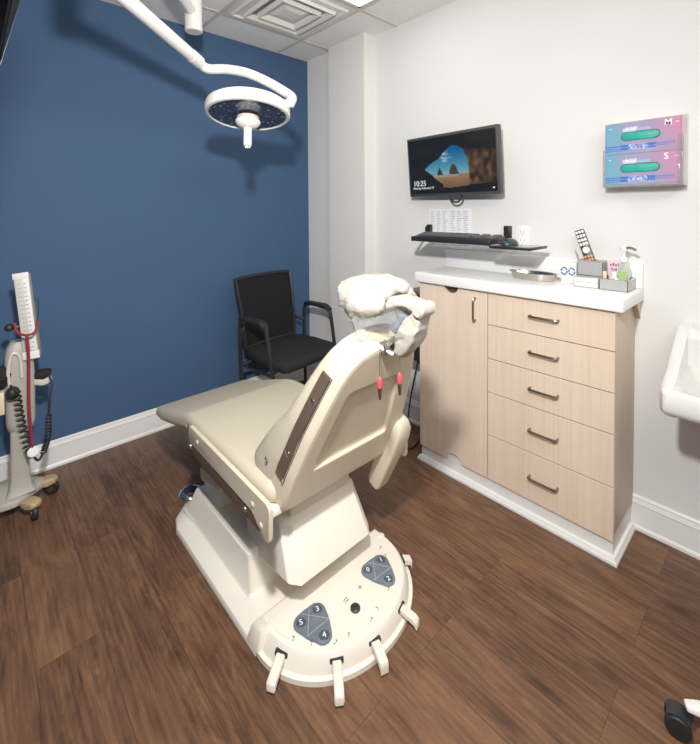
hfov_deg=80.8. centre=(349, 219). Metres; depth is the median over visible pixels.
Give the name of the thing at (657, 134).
glove box
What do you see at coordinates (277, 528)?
chair
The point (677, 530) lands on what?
baseboard
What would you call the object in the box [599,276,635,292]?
tray
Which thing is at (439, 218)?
paper sheet
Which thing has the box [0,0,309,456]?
wall
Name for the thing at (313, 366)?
baseboard
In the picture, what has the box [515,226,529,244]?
wall outlet
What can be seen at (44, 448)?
coiled hose
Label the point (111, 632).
floor
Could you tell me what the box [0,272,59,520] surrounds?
stand
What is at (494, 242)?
keyboard tray
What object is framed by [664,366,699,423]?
basin
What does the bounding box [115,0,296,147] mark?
light
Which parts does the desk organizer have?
drawer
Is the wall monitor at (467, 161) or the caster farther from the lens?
the wall monitor at (467, 161)
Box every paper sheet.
[430,209,448,247]
[449,208,470,249]
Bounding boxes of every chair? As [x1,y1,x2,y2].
[156,272,435,705]
[233,270,335,384]
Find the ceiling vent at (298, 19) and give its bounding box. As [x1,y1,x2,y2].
[223,0,355,39]
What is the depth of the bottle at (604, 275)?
1.75 m
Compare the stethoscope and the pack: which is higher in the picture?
the pack
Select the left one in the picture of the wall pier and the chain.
the wall pier
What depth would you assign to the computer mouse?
1.94 m
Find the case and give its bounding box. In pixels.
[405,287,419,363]
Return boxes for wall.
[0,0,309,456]
[307,53,330,362]
[374,0,699,520]
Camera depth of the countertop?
1.98 m
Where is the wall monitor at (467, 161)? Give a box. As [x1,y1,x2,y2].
[407,124,503,202]
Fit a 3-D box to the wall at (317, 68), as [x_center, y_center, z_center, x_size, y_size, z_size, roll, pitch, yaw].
[-0.212,0.008,3.316,0.046,2.620,0.336,-2,2,-43]
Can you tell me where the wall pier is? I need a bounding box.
[328,32,374,344]
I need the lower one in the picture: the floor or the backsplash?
the floor
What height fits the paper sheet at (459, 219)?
0.239 m
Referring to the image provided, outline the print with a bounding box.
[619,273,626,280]
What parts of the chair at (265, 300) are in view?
armrest, frame, backrest, seat, armrest, frame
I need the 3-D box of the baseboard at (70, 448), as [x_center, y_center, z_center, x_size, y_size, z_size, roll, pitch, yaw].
[-1.364,1.274,2.490,2.822,0.145,0.020,-2,2,-43]
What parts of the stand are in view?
knob, basket handle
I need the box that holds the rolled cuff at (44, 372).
[35,367,53,378]
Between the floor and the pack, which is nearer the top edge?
the pack
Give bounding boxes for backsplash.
[446,249,643,288]
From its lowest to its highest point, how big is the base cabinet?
1.000 m
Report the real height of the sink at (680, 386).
0.462 m
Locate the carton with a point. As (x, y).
(569, 269)
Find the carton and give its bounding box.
[560,261,577,283]
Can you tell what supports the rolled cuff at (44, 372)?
hanging from the stand
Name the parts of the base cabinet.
door, handle, moulding, handle, handle, handle, handle, handle, drawer, drawer, drawer, drawer, drawer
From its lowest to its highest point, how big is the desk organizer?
0.112 m
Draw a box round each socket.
[519,230,525,234]
[519,238,525,242]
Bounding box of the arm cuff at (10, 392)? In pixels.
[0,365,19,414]
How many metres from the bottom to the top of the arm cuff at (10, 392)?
0.203 m
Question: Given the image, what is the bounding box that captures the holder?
[603,113,688,187]
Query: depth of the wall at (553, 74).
1.97 m
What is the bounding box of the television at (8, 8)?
[0,0,20,63]
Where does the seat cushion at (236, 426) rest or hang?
on the chair at (277, 528)
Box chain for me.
[377,339,401,399]
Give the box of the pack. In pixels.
[608,260,622,278]
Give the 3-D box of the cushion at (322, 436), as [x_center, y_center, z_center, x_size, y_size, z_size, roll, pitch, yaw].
[-0.038,0.600,1.431,0.506,0.533,0.337,-2,2,-43]
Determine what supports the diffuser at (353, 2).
attached to the recessed light at (359, 4)
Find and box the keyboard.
[418,232,504,241]
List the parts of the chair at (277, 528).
release handle, rail trim, rail, plate, trim, lift arm, control plate, console knob, clamp lever, armrest, headrest rod, headrest plate, rail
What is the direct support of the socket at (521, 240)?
attached to the wall outlet at (522, 233)
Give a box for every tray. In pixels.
[491,240,502,244]
[510,269,558,281]
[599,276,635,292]
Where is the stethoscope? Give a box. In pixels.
[13,321,39,457]
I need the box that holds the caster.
[666,699,693,727]
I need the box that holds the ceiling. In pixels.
[101,0,455,61]
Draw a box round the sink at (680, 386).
[660,322,699,423]
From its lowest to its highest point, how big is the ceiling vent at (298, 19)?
0.034 m
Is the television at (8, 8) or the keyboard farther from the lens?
the keyboard
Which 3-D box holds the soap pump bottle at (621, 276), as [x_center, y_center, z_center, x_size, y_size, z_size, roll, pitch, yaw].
[1.165,0.201,1.727,0.038,0.182,0.069,-2,2,-43]
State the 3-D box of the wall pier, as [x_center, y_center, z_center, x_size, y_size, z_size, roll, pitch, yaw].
[0.011,0.013,3.035,0.100,2.620,0.380,-2,2,-43]
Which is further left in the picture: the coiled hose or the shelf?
the coiled hose
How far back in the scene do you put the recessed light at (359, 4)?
2.40 m
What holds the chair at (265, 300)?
on the floor
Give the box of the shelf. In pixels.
[411,224,546,250]
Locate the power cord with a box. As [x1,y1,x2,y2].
[407,361,419,449]
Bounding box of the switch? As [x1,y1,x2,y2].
[179,484,199,500]
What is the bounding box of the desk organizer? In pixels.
[573,259,635,292]
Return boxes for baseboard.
[0,365,309,481]
[310,362,318,375]
[402,397,699,559]
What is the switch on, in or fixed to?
on the floor
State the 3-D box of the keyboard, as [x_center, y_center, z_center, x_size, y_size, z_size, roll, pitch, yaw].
[0.578,0.086,2.194,0.147,0.029,0.448,-2,2,-43]
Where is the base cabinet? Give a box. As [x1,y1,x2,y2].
[417,282,635,567]
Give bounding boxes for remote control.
[574,229,595,260]
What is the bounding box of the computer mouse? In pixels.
[501,238,518,246]
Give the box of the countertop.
[415,249,643,318]
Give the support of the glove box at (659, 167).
in the holder
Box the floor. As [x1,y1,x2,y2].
[0,378,699,743]
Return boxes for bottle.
[602,271,606,278]
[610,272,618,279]
[618,246,636,280]
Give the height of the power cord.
0.501 m
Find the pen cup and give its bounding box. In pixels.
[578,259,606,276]
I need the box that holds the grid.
[202,0,397,52]
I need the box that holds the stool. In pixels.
[664,699,699,742]
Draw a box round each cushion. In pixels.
[186,379,303,502]
[254,323,391,480]
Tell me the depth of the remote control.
1.88 m
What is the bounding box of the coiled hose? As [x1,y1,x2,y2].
[9,375,52,460]
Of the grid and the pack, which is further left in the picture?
the grid
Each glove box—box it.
[605,115,685,155]
[605,149,682,186]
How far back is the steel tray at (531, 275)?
1.98 m
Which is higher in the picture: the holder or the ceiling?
the ceiling
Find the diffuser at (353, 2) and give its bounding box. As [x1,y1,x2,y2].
[347,0,370,5]
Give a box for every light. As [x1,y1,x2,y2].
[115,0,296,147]
[342,0,374,8]
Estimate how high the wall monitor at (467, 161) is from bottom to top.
0.400 m
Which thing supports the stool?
on the floor
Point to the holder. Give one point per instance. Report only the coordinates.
(685, 136)

